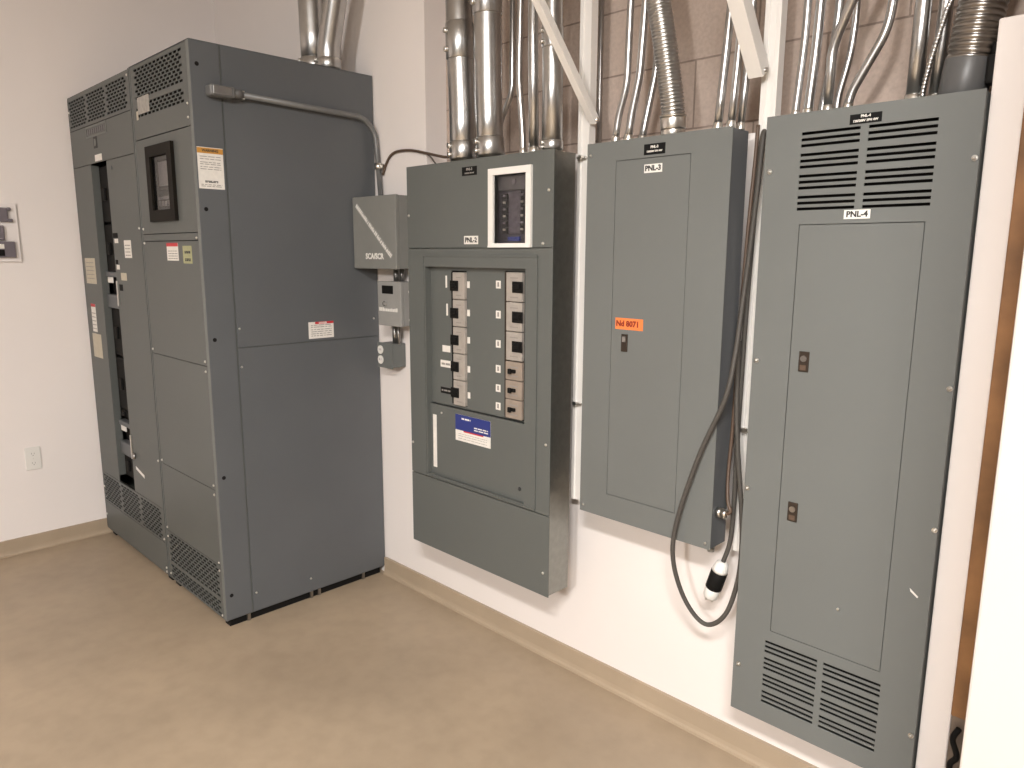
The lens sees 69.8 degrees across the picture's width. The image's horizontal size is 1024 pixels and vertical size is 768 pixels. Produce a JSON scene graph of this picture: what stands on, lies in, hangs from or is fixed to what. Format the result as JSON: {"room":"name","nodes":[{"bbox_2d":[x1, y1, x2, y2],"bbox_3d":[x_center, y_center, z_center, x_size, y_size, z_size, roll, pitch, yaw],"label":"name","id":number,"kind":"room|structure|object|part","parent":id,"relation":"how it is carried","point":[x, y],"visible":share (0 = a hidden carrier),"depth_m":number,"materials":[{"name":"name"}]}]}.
{"room":"electrical room","nodes":[
{"label":"electrical room","id":0,"kind":"room"},
{"bbox_2d":[0,0,215,541],"bbox_3d":[-4.716,-0.265,1.541,0.120,3.050,9.012,10,14,44],"label":"wall","id":1,"kind":"structure","parent":0,"point":[52,51],"depth_m":3.79,"materials":[{"name":"white paint"}]},
{"bbox_2d":[0,203,21,261],"bbox_3d":[-2.610,-0.726,3.505,0.036,0.285,0.438,10,14,44],"label":"board","id":2,"kind":"object","parent":1,"relation":"attached to","point":[10,249],"visible":1,"depth_m":3.63,"materials":[{"name":"white paint"}]},
{"bbox_2d":[24,446,41,470],"bbox_3d":[-2.503,0.389,3.837,0.008,0.120,0.071,10,14,44],"label":"wall outlet","id":3,"kind":"object","parent":1,"relation":"attached to","point":[33,461],"visible":1,"depth_m":3.83,"materials":[{"name":"white plastic"}]},
{"bbox_2d":[29,451,36,456],"bbox_3d":[-2.501,0.365,3.831,0.003,0.033,0.033,10,14,44],"label":"socket","id":4,"kind":"object","parent":3,"relation":"attached to","point":[31,453],"depth_m":3.83,"materials":[{"name":"grey plastic"}]},
{"bbox_2d":[30,460,37,465],"bbox_3d":[-2.502,0.414,3.840,0.003,0.033,0.033,10,14,44],"label":"socket","id":5,"kind":"object","parent":3,"relation":"attached to","point":[32,462],"depth_m":3.84,"materials":[{"name":"grey plastic"}]},
{"bbox_2d":[0,518,112,558],"bbox_3d":[-4.870,1.238,1.553,0.024,0.083,8.050,10,14,44],"label":"baseboard","id":6,"kind":"structure","parent":1,"relation":"attached to","point":[12,547],"depth_m":3.94,"materials":[{"name":"beige plastic"}]},
{"bbox_2d":[0,532,755,767],"bbox_3d":[-1.661,1.840,-1.177,9.100,0.120,9.200,10,14,44],"label":"floor","id":7,"kind":"structure","parent":0,"point":[107,661],"depth_m":2.66,"materials":[{"name":"beige concrete"}]},
{"bbox_2d":[67,68,173,579],"bbox_3d":[-1.673,-0.297,3.895,0.902,2.324,0.816,10,14,44],"label":"switchboard section","id":8,"kind":"object","parent":7,"relation":"on","point":[100,115],"visible":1,"depth_m":3.60,"materials":[{"name":"grey metal"}]},
{"bbox_2d":[86,262,93,278],"bbox_3d":[-2.177,-0.586,3.788,0.120,0.084,0.001,10,14,44],"label":"print","id":9,"kind":"object","parent":8,"relation":"attached to","point":[89,265],"depth_m":3.79,"materials":[{"name":"grey paper"}]},
{"bbox_2d":[67,69,129,131],"bbox_3d":[-1.938,-1.312,3.438,0.880,0.163,0.019,10,14,44],"label":"vent","id":10,"kind":"object","parent":8,"relation":"attached to","point":[109,98],"depth_m":3.40,"materials":[{"name":"grey metal"}]},
{"bbox_3d":[-2.151,-0.300,3.837,0.281,1.608,0.034,10,14,44],"label":"panel","id":11,"kind":"part","parent":8,"relation":"part of","materials":[{"name":"grey metal"}]},
{"bbox_3d":[-1.945,-1.141,3.463,0.880,0.176,0.003,10,14,44],"label":"header panel","id":12,"kind":"part","parent":8,"relation":"part of","materials":[{"name":"grey metal"}]},
{"bbox_2d":[103,471,165,542],"bbox_3d":[-1.948,0.616,3.779,0.880,0.167,0.019,10,14,44],"label":"vent","id":13,"kind":"object","parent":8,"relation":"attached to","point":[144,508],"depth_m":3.75,"materials":[{"name":"grey metal"}]},
{"bbox_3d":[-1.768,-0.228,3.442,0.370,1.608,0.003,10,14,44],"label":"panel","id":14,"kind":"part","parent":8,"relation":"part of","materials":[{"name":"grey metal"}]},
{"bbox_3d":[-1.954,0.780,3.802,0.880,0.158,0.003,10,14,44],"label":"kick panel","id":15,"kind":"part","parent":8,"relation":"part of","materials":[{"name":"grey metal"}]},
{"bbox_3d":[-1.633,-0.212,3.311,0.006,2.289,0.007,10,14,44],"label":"corner post","id":16,"kind":"part","parent":8,"relation":"part of","materials":[{"name":"grey metal"}]},
{"bbox_2d":[128,38,384,625],"bbox_3d":[-1.128,-0.202,3.364,0.627,2.326,0.816,10,14,44],"label":"switchboard section","id":17,"kind":"object","parent":7,"relation":"on","point":[264,323],"visible":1,"depth_m":3.09,"materials":[{"name":"grey metal"}]},
{"bbox_3d":[-1.621,-0.209,3.300,0.012,2.288,0.007,10,14,44],"label":"corner post","id":18,"kind":"part","parent":17,"relation":"part of","materials":[{"name":"grey metal"}]},
{"bbox_2d":[130,41,189,140],"bbox_3d":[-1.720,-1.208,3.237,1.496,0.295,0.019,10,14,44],"label":"vent","id":19,"kind":"object","parent":17,"relation":"attached to","point":[160,82],"depth_m":2.90,"materials":[{"name":"grey metal"}]},
{"bbox_3d":[-1.427,-0.818,2.986,0.272,0.304,0.014,10,14,44],"label":"meter frame","id":20,"kind":"part","parent":17,"relation":"part of","materials":[{"name":"black plastic"}]},
{"bbox_3d":[-1.407,-0.811,2.980,0.576,0.388,0.003,10,14,44],"label":"meter door","id":21,"kind":"part","parent":17,"relation":"part of","materials":[{"name":"grey metal"}]},
{"bbox_2d":[166,243,177,246],"bbox_3d":[-1.390,-0.569,3.000,0.118,0.014,0.001,10,14,44],"label":"print","id":22,"kind":"object","parent":17,"relation":"on","point":[167,244],"depth_m":3.00,"materials":[{"name":"red paper"}]},
{"bbox_3d":[-1.410,-0.347,3.062,0.576,0.488,0.003,10,14,44],"label":"door","id":23,"kind":"part","parent":17,"relation":"part of","materials":[{"name":"grey metal"}]},
{"bbox_3d":[-1.412,0.146,3.149,0.576,0.508,0.003,10,14,44],"label":"panel","id":24,"kind":"part","parent":17,"relation":"part of","materials":[{"name":"grey metal"}]},
{"bbox_2d":[184,251,190,260],"bbox_3d":[-1.283,-0.506,2.903,0.055,0.040,0.001,10,14,44],"label":"print","id":25,"kind":"object","parent":17,"relation":"attached to","point":[187,254],"depth_m":2.91,"materials":[{"name":"grey"}]},
{"bbox_3d":[-1.414,0.559,3.222,0.576,0.323,0.003,10,14,44],"label":"kick panel","id":26,"kind":"part","parent":17,"relation":"part of","materials":[{"name":"grey metal"}]},
{"bbox_2d":[167,530,223,617],"bbox_3d":[-1.409,0.836,3.275,0.592,0.236,0.019,10,14,44],"label":"vent","id":27,"kind":"object","parent":17,"relation":"attached to","point":[192,567],"depth_m":3.26,"materials":[{"name":"grey metal"}]},
{"bbox_3d":[-1.194,-0.133,2.883,0.027,2.288,0.007,10,14,44],"label":"corner post","id":28,"kind":"part","parent":17,"relation":"part of","materials":[{"name":"grey metal"}]},
{"bbox_2d":[197,147,222,154],"bbox_3d":[-1.143,-0.882,2.777,0.001,0.020,0.099,10,14,44],"label":"print","id":29,"kind":"object","parent":17,"relation":"on","point":[200,150],"depth_m":2.78,"materials":[{"name":"orange paper"}]},
{"bbox_2d":[200,156,220,170],"bbox_3d":[-1.144,-0.838,2.785,0.001,0.048,0.080,10,14,44],"label":"print","id":30,"kind":"object","parent":17,"relation":"attached to","point":[207,163],"depth_m":2.78,"materials":[{"name":"grey paper"}]},
{"bbox_3d":[-1.148,-0.140,2.912,0.004,2.285,0.111,10,14,44],"label":"post","id":31,"kind":"part","parent":17,"relation":"part of","materials":[{"name":"grey metal"}]},
{"bbox_3d":[-0.861,-0.750,3.095,0.004,1.143,0.682,10,14,44],"label":"panel","id":32,"kind":"part","parent":17,"relation":"part of","materials":[{"name":"grey metal"}]},
{"bbox_2d":[297,0,322,63],"bbox_3d":[-0.877,-1.717,3.187,0.140,0.725,0.134,10,14,44],"label":"conduit","id":33,"kind":"object","parent":17,"relation":"attached to","point":[309,11],"visible":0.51,"depth_m":3.17,"materials":[{"name":"silver metal"}]},
{"bbox_3d":[-0.866,0.377,3.294,0.004,1.137,0.682,10,14,44],"label":"panel","id":34,"kind":"part","parent":17,"relation":"part of","materials":[{"name":"grey metal"}]},
{"bbox_2d":[311,324,331,336],"bbox_3d":[-0.834,-0.236,3.212,0.001,0.049,0.100,10,14,44],"label":"label","id":35,"kind":"object","parent":17,"relation":"attached to","point":[317,330],"depth_m":3.21,"materials":[{"name":"white paper"}]},
{"bbox_2d":[315,321,332,323],"bbox_3d":[-0.823,-0.270,3.217,0.001,0.010,0.091,10,14,44],"label":"print","id":36,"kind":"object","parent":17,"relation":"on","point":[316,322],"depth_m":3.22,"materials":[{"name":"red paper"}]},
{"bbox_2d":[314,0,346,68],"bbox_3d":[-0.714,-1.696,3.028,0.321,0.738,0.113,10,14,44],"label":"conduit","id":37,"kind":"object","parent":17,"relation":"attached to","point":[333,12],"visible":0.83,"depth_m":3.10,"materials":[{"name":"silver metal"}]},
{"bbox_2d":[213,0,861,767],"bbox_3d":[-0.179,-0.505,3.027,4.208,3.050,0.112,10,14,44],"label":"wall","id":38,"kind":"structure","parent":0,"point":[621,605],"depth_m":2.95,"materials":[{"name":"white paint"}]},
{"bbox_2d":[205,84,384,194],"bbox_3d":[-0.855,-0.966,3.006,0.758,0.381,0.062,-9,14,-43],"label":"conduit","id":39,"kind":"object","parent":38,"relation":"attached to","point":[212,90],"visible":0.99,"depth_m":2.97,"materials":[{"name":"silver metal"}]},
{"bbox_3d":[-1.077,-1.093,2.731,0.003,0.029,0.070,10,14,44],"label":"plate","id":40,"kind":"part","parent":39,"relation":"part of","materials":[{"name":"grey metal"}]},
{"bbox_2d":[352,194,408,269],"bbox_3d":[-0.547,-0.657,3.193,0.315,0.307,0.134,10,14,44],"label":"control box","id":41,"kind":"object","parent":38,"relation":"attached to","point":[380,225],"visible":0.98,"depth_m":3.11,"materials":[{"name":"grey metal"}]},
{"bbox_2d":[356,204,391,257],"bbox_3d":[-0.595,-0.659,3.147,0.260,0.230,0.001,10,14,44],"label":"print","id":42,"kind":"object","parent":41,"relation":"on","point":[373,221],"depth_m":3.14,"materials":[{"name":"white plastic"}]},
{"bbox_2d":[378,341,405,368],"bbox_3d":[-0.544,-0.133,3.316,0.109,0.114,0.085,10,14,44],"label":"outlet box","id":43,"kind":"object","parent":38,"relation":"attached to","point":[391,355],"visible":1,"depth_m":3.29,"materials":[{"name":"grey metal"}]},
{"bbox_2d":[378,345,382,353],"bbox_3d":[-0.592,-0.155,3.304,0.037,0.037,0.005,10,14,44],"label":"socket","id":44,"kind":"object","parent":43,"relation":"attached to","point":[380,347],"depth_m":3.30,"materials":[{"name":"grey plastic"}]},
{"bbox_2d":[378,355,383,363],"bbox_3d":[-0.592,-0.111,3.312,0.037,0.037,0.005,10,14,44],"label":"socket","id":45,"kind":"object","parent":43,"relation":"attached to","point":[380,357],"depth_m":3.31,"materials":[{"name":"grey plastic"}]},
{"bbox_3d":[-0.568,-0.128,3.292,0.109,0.114,0.005,10,14,44],"label":"plate","id":46,"kind":"part","parent":43,"relation":"part of","materials":[{"name":"grey metal"}]},
{"bbox_2d":[392,326,400,344],"bbox_3d":[-0.516,-0.224,3.285,0.048,0.092,0.021,10,14,44],"label":"conduit nipple","id":47,"kind":"object","parent":43,"relation":"on","point":[396,331],"visible":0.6,"depth_m":3.28,"materials":[{"name":"silver metal"}]},
{"bbox_2d":[378,281,408,326],"bbox_3d":[-0.492,-0.352,3.202,0.168,0.192,0.120,10,14,44],"label":"control box","id":48,"kind":"object","parent":38,"relation":"attached to","point":[393,296],"visible":0.86,"depth_m":3.15,"materials":[{"name":"grey metal"}]},
{"bbox_2d":[379,307,397,311],"bbox_3d":[-0.535,-0.322,3.174,0.132,0.016,0.001,10,14,44],"label":"print","id":49,"kind":"object","parent":48,"relation":"attached to","point":[381,309],"depth_m":3.17,"materials":[{"name":"white paper"}]},
{"bbox_2d":[393,269,403,280],"bbox_3d":[-0.497,-0.479,3.222,0.064,0.054,0.021,10,14,44],"label":"conduit nipple","id":50,"kind":"object","parent":48,"relation":"on","point":[395,272],"visible":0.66,"depth_m":3.22,"materials":[{"name":"silver metal"}]},
{"bbox_2d":[382,149,448,174],"bbox_3d":[-0.368,-0.916,3.038,0.604,0.139,0.077,9,13,39],"label":"cable","id":51,"kind":"object","parent":38,"relation":"attached to","point":[429,154],"visible":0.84,"depth_m":3.09,"materials":[{"name":"brown plastic"}]},
{"bbox_2d":[406,148,575,597],"bbox_3d":[-0.070,-0.056,2.753,0.756,1.503,0.224,10,14,44],"label":"breaker panel","id":52,"kind":"object","parent":38,"relation":"attached to","point":[491,239],"visible":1,"depth_m":2.62,"materials":[{"name":"grey metal"}]},
{"bbox_3d":[-0.218,-0.264,2.733,0.045,0.038,0.012,10,14,44],"label":"handle","id":53,"kind":"part","parent":52,"relation":"part of","materials":[{"name":"black plastic"}]},
{"bbox_3d":[-0.218,-0.363,2.715,0.045,0.038,0.012,10,14,44],"label":"handle","id":54,"kind":"part","parent":52,"relation":"part of","materials":[{"name":"black plastic"}]},
{"bbox_3d":[-0.219,-0.165,2.750,0.045,0.038,0.012,10,14,44],"label":"handle","id":55,"kind":"part","parent":52,"relation":"part of","materials":[{"name":"black plastic"}]},
{"bbox_3d":[-0.220,0.033,2.785,0.045,0.038,0.012,10,14,44],"label":"handle","id":56,"kind":"part","parent":52,"relation":"part of","materials":[{"name":"black plastic"}]},
{"bbox_3d":[-0.219,-0.065,2.768,0.045,0.038,0.012,10,14,44],"label":"handle","id":57,"kind":"part","parent":52,"relation":"part of","materials":[{"name":"black plastic"}]},
{"bbox_2d":[443,0,476,161],"bbox_3d":[-0.188,-1.380,2.574,0.133,1.168,0.111,10,14,44],"label":"conduit","id":58,"kind":"object","parent":52,"relation":"attached to","point":[458,29],"visible":0.94,"depth_m":2.59,"materials":[{"name":"silver metal"}]},
{"bbox_2d":[459,433,486,445],"bbox_3d":[-0.148,0.207,2.752,0.160,0.020,0.001,10,14,44],"label":"print","id":59,"kind":"object","parent":52,"relation":"attached to","point":[471,439],"depth_m":2.75,"materials":[{"name":"grey paper"}]},
{"bbox_2d":[455,414,490,437],"bbox_3d":[-0.147,0.155,2.742,0.194,0.060,0.001,10,14,44],"label":"print","id":60,"kind":"object","parent":52,"relation":"on","point":[468,425],"depth_m":2.74,"materials":[{"name":"blue paper"}]},
{"bbox_3d":[-0.136,-0.634,2.580,0.756,0.304,0.003,10,14,44],"label":"trim","id":61,"kind":"part","parent":52,"relation":"part of","materials":[{"name":"grey metal"}]},
{"bbox_3d":[-0.134,-0.040,2.690,0.756,0.899,0.032,10,14,44],"label":"trim","id":62,"kind":"part","parent":52,"relation":"part of","materials":[{"name":"grey metal"}]},
{"bbox_3d":[-0.142,0.551,2.790,0.756,0.294,0.003,10,14,44],"label":"trim","id":63,"kind":"part","parent":52,"relation":"part of","materials":[{"name":"grey metal"}]},
{"bbox_2d":[470,0,504,157],"bbox_3d":[-0.083,-1.360,2.471,0.120,1.169,0.111,10,14,44],"label":"conduit","id":64,"kind":"object","parent":52,"relation":"attached to","point":[489,140],"visible":0.91,"depth_m":2.49,"materials":[{"name":"silver metal"}]},
{"bbox_3d":[-0.005,0.090,2.575,0.032,0.018,0.018,10,14,44],"label":"handle","id":65,"kind":"part","parent":52,"relation":"part of","materials":[{"name":"black plastic"}]},
{"bbox_3d":[-0.004,0.023,2.563,0.032,0.018,0.018,10,14,44],"label":"handle","id":66,"kind":"part","parent":52,"relation":"part of","materials":[{"name":"black plastic"}]},
{"bbox_3d":[-0.004,-0.044,2.551,0.032,0.018,0.018,10,14,44],"label":"handle","id":67,"kind":"part","parent":52,"relation":"part of","materials":[{"name":"black plastic"}]},
{"bbox_3d":[0.015,-0.127,2.522,0.050,0.038,0.012,10,14,44],"label":"handle","id":68,"kind":"part","parent":52,"relation":"part of","materials":[{"name":"black plastic"}]},
{"bbox_3d":[0.015,-0.227,2.505,0.050,0.038,0.012,10,14,44],"label":"handle","id":69,"kind":"part","parent":52,"relation":"part of","materials":[{"name":"black plastic"}]},
{"bbox_3d":[0.016,-0.327,2.487,0.050,0.038,0.012,10,14,44],"label":"handle","id":70,"kind":"part","parent":52,"relation":"part of","materials":[{"name":"black plastic"}]},
{"bbox_2d":[516,0,526,152],"bbox_3d":[0.034,-1.342,2.365,0.044,1.166,0.027,10,14,44],"label":"conduit","id":71,"kind":"object","parent":52,"relation":"attached to","point":[520,12],"visible":0.96,"depth_m":2.42,"materials":[{"name":"silver metal"}]},
{"bbox_2d":[528,0,539,151],"bbox_3d":[0.071,-1.333,2.321,0.054,1.167,0.043,10,14,44],"label":"conduit","id":72,"kind":"object","parent":52,"relation":"attached to","point":[533,97],"visible":0.86,"depth_m":2.37,"materials":[{"name":"silver metal"}]},
{"bbox_2d":[541,70,542,149],"bbox_3d":[0.111,-1.338,2.346,0.022,1.166,0.020,4,11,22],"label":"conduit","id":73,"kind":"object","parent":52,"relation":"attached to","point":[542,70],"visible":0.08,"depth_m":2.42,"materials":[{"name":"silver metal"}]},
{"bbox_2d":[539,0,563,150],"bbox_3d":[0.124,-1.324,2.267,0.087,1.167,0.078,10,14,44],"label":"conduit","id":74,"kind":"object","parent":52,"relation":"attached to","point":[552,66],"visible":0.75,"depth_m":2.31,"materials":[{"name":"silver metal"}]},
{"bbox_2d":[571,0,598,500],"bbox_3d":[0.246,-0.748,2.421,0.047,2.352,0.078,10,14,44],"label":"channel","id":75,"kind":"object","parent":38,"relation":"attached to","point":[589,8],"visible":0.66,"depth_m":2.44,"materials":[{"name":"white paint"}]},
{"bbox_2d":[383,557,818,767],"bbox_3d":[0.251,1.050,2.763,2.479,0.083,0.024,10,14,44],"label":"baseboard","id":76,"kind":"structure","parent":38,"relation":"attached to","point":[752,750],"depth_m":2.66,"materials":[{"name":"beige plastic"}]},
{"bbox_2d":[580,126,748,551],"bbox_3d":[0.469,-0.120,2.241,0.518,1.208,0.168,10,14,44],"label":"electrical panel","id":77,"kind":"object","parent":38,"relation":"attached to","point":[665,213],"visible":1,"depth_m":2.16,"materials":[{"name":"grey metal"}]},
{"bbox_2d":[611,0,634,140],"bbox_3d":[0.334,-1.300,2.120,0.074,1.160,0.027,10,14,44],"label":"conduit","id":78,"kind":"object","parent":77,"relation":"attached to","point":[630,3],"visible":0.93,"depth_m":2.17,"materials":[{"name":"silver metal"}]},
{"bbox_2d":[623,0,648,139],"bbox_3d":[0.370,-1.294,2.084,0.084,1.160,0.031,10,14,44],"label":"conduit","id":79,"kind":"object","parent":77,"relation":"attached to","point":[644,19],"visible":0.91,"depth_m":2.14,"materials":[{"name":"silver metal"}]},
{"bbox_2d":[638,53,657,137],"bbox_3d":[0.413,-1.298,2.113,0.067,1.160,0.028,4,11,18],"label":"conduit","id":80,"kind":"object","parent":77,"relation":"attached to","point":[653,83],"visible":0.56,"depth_m":2.19,"materials":[{"name":"silver metal"}]},
{"bbox_3d":[0.404,-0.141,2.202,0.252,1.035,0.014,10,14,44],"label":"door","id":81,"kind":"part","parent":77,"relation":"part of","materials":[{"name":"grey metal"}]},
{"bbox_2d":[646,0,686,134],"bbox_3d":[0.395,-1.273,1.970,0.212,1.161,0.078,-3,11,-18],"label":"conduit","id":82,"kind":"object","parent":77,"relation":"attached to","point":[660,14],"visible":0.96,"depth_m":2.03,"materials":[{"name":"silver metal"}]},
{"bbox_2d":[670,129,766,626],"bbox_3d":[0.585,0.022,2.082,0.197,1.422,0.124,10,14,44],"label":"power cord","id":83,"kind":"object","parent":77,"relation":"hanging from","point":[718,574],"visible":0.96,"depth_m":2.08,"materials":[{"name":"grey rubber"}]},
{"bbox_2d":[713,3,733,127],"bbox_3d":[0.579,-1.257,1.881,0.076,1.159,0.029,10,14,44],"label":"conduit","id":84,"kind":"object","parent":77,"relation":"attached to","point":[728,31],"visible":0.79,"depth_m":1.96,"materials":[{"name":"silver metal"}]},
{"bbox_2d":[726,36,741,127],"bbox_3d":[0.602,-1.253,1.859,0.060,1.159,0.027,10,14,44],"label":"conduit","id":85,"kind":"object","parent":77,"relation":"attached to","point":[731,121],"visible":0.57,"depth_m":1.94,"materials":[{"name":"silver metal"}]},
{"bbox_2d":[726,125,759,515],"bbox_3d":[0.634,-0.158,2.041,0.030,1.082,0.071,6,11,29],"label":"cable","id":86,"kind":"object","parent":77,"relation":"attached to","point":[729,512],"visible":0.77,"depth_m":2.03,"materials":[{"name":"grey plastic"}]},
{"bbox_2d":[736,0,756,129],"bbox_3d":[0.633,-1.260,1.900,0.042,1.159,0.025,-3,10,-16],"label":"conduit","id":87,"kind":"object","parent":77,"relation":"attached to","point":[745,81],"visible":0.41,"depth_m":1.98,"materials":[{"name":"silver metal"}]},
{"bbox_2d":[733,0,787,550],"bbox_3d":[0.695,-0.665,1.985,0.045,2.360,0.078,10,14,44],"label":"channel","id":88,"kind":"object","parent":38,"relation":"attached to","point":[776,10],"visible":0.35,"depth_m":1.97,"materials":[{"name":"white paint"}]},
{"bbox_2d":[731,88,990,767],"bbox_3d":[0.866,0.153,1.886,0.480,1.640,0.171,10,14,44],"label":"electrical panel","id":89,"kind":"object","parent":38,"relation":"attached to","point":[869,212],"visible":0.99,"depth_m":1.80,"materials":[{"name":"grey metal"}]},
{"bbox_2d":[791,0,811,113],"bbox_3d":[0.731,-1.242,1.774,0.038,1.149,0.025,10,14,44],"label":"conduit","id":90,"kind":"object","parent":89,"relation":"attached to","point":[807,9],"visible":0.87,"depth_m":1.84,"materials":[{"name":"silver metal"}]},
{"bbox_3d":[0.739,-0.041,1.866,0.016,0.014,0.002,10,14,44],"label":"thumb pull","id":91,"kind":"part","parent":89,"relation":"part of","materials":[{"name":"brown"}]},
{"bbox_2d":[802,0,825,112],"bbox_3d":[0.756,-1.238,1.749,0.049,1.149,0.031,10,14,44],"label":"conduit","id":92,"kind":"object","parent":89,"relation":"attached to","point":[820,7],"visible":0.9,"depth_m":1.82,"materials":[{"name":"silver metal"}]},
{"bbox_2d":[818,0,844,109],"bbox_3d":[0.805,-1.240,1.764,0.062,1.149,0.028,10,14,44],"label":"conduit","id":93,"kind":"object","parent":89,"relation":"attached to","point":[839,4],"visible":0.31,"depth_m":1.81,"materials":[{"name":"silver metal"}]},
{"bbox_2d":[822,0,857,109],"bbox_3d":[0.822,-1.214,1.611,0.029,1.148,0.246,-4,11,-22],"label":"conduit","id":94,"kind":"object","parent":89,"relation":"attached to","point":[848,9],"visible":0.97,"depth_m":1.78,"materials":[{"name":"silver metal"}]},
{"bbox_2d":[834,0,860,107],"bbox_3d":[0.829,-1.236,1.740,0.049,1.148,0.022,10,14,44],"label":"conduit","id":95,"kind":"object","parent":89,"relation":"attached to","point":[856,12],"visible":0.89,"depth_m":1.80,"materials":[{"name":"silver metal"}]},
{"bbox_3d":[0.821,0.159,1.834,0.283,1.092,0.014,10,14,44],"label":"door","id":96,"kind":"part","parent":89,"relation":"part of","materials":[{"name":"grey metal"}]},
{"bbox_2d":[842,0,897,106],"bbox_3d":[0.849,-1.221,1.659,0.114,1.150,0.027,10,14,44],"label":"conduit","id":97,"kind":"object","parent":89,"relation":"attached to","point":[883,36],"visible":0.91,"depth_m":1.72,"materials":[{"name":"silver metal"}]},
{"bbox_2d":[904,0,932,98],"bbox_3d":[0.927,-1.209,1.588,0.042,1.148,0.046,-4,11,-22],"label":"conduit","id":98,"kind":"object","parent":89,"relation":"attached to","point":[922,11],"visible":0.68,"depth_m":1.66,"materials":[{"name":"silver metal"}]},
{"bbox_2d":[919,0,953,96],"bbox_3d":[0.950,-1.197,1.522,0.037,1.148,0.095,-2,10,-11],"label":"cable","id":99,"kind":"object","parent":89,"relation":"attached to","point":[947,8],"visible":0.96,"depth_m":1.62,"materials":[{"name":"silver metal"}]},
{"bbox_2d":[927,0,954,95],"bbox_3d":[0.977,-1.208,1.582,0.053,1.149,0.040,10,14,44],"label":"conduit","id":100,"kind":"object","parent":89,"relation":"attached to","point":[941,54],"visible":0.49,"depth_m":1.65,"materials":[{"name":"silver metal"}]},
{"bbox_2d":[937,0,1009,94],"bbox_3d":[1.022,-1.181,1.444,0.118,1.153,0.253,-2,10,-14],"label":"conduit","id":101,"kind":"object","parent":89,"relation":"attached to","point":[969,64],"visible":0.9,"depth_m":1.56,"materials":[{"name":"metal"}]},
{"bbox_2d":[445,0,1023,161],"bbox_3d":[0.596,-1.191,2.335,2.520,1.450,0.176,10,14,44],"label":"wall","id":102,"kind":"structure","parent":0,"point":[699,25],"depth_m":2.26,"materials":[{"name":"paint"}]},
{"bbox_2d":[915,14,1023,767],"bbox_3d":[1.071,0.245,1.718,0.063,2.040,0.140,10,14,44],"label":"wall","id":103,"kind":"structure","parent":0,"point":[1006,108],"depth_m":1.62,"materials":[{"name":"white paint"}]},
{"bbox_2d":[946,727,961,767],"bbox_3d":[1.040,1.030,1.750,0.033,0.462,0.016,10,14,44],"label":"cable","id":104,"kind":"object","parent":103,"relation":"hanging from","point":[957,730],"visible":1,"depth_m":1.72,"materials":[{"name":"black plastic"}]},
{"bbox_2d":[945,715,964,767],"bbox_3d":[1.109,1.017,1.812,0.052,0.488,0.142,10,14,44],"label":"trim","id":105,"kind":"structure","parent":103,"relation":"attached to","point":[955,721],"depth_m":1.74,"materials":[{"name":"wood"}]},
{"bbox_2d":[951,110,1023,719],"bbox_3d":[1.111,0.032,1.633,0.056,1.510,0.152,10,14,44],"label":"trim","id":106,"kind":"structure","parent":103,"relation":"attached to","point":[1015,245],"depth_m":1.60,"materials":[{"name":"brown wood"}]},
{"bbox_2d":[959,251,1023,767],"bbox_3d":[2.643,0.073,-0.165,4.433,3.050,1.100,10,14,44],"label":"wall","id":107,"kind":"structure","parent":0,"point":[993,736],"depth_m":1.04,"materials":[{"name":"beige paint"}]},
{"bbox_3d":[-1.610,-1.278,-1.692,8.900,0.100,9.100,10,14,44],"label":"ceiling","id":108,"kind":"structure","parent":0,"visible":0},
{"bbox_2d":[503,0,515,123],"bbox_3d":[-0.021,-1.399,2.552,0.087,1.118,0.020,10,14,44],"label":"conduit","id":109,"kind":"object","parent":108,"relation":"attached to","point":[510,95],"visible":0.72,"depth_m":2.57,"materials":[{"name":"silver metal"}]},
{"bbox_2d":[531,0,598,124],"bbox_3d":[-0.061,-1.302,1.950,0.037,1.057,0.961,10,14,44],"label":"brace","id":110,"kind":"object","parent":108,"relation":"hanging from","point":[541,6],"visible":1,"depth_m":2.23,"materials":[{"name":"white paint"}]},
{"bbox_2d":[597,0,603,142],"bbox_3d":[0.301,-1.378,2.440,0.024,1.118,0.017,10,14,44],"label":"conduit","id":111,"kind":"object","parent":108,"relation":"attached to","point":[601,2],"visible":0.94,"depth_m":2.49,"materials":[{"name":"silver metal"}]},
{"bbox_2d":[727,0,768,78],"bbox_3d":[0.368,-1.258,1.566,0.053,1.016,0.843,10,14,44],"label":"brace","id":112,"kind":"object","parent":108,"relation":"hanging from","point":[742,12],"visible":1,"depth_m":1.86,"materials":[{"name":"white paint"}]}
]}

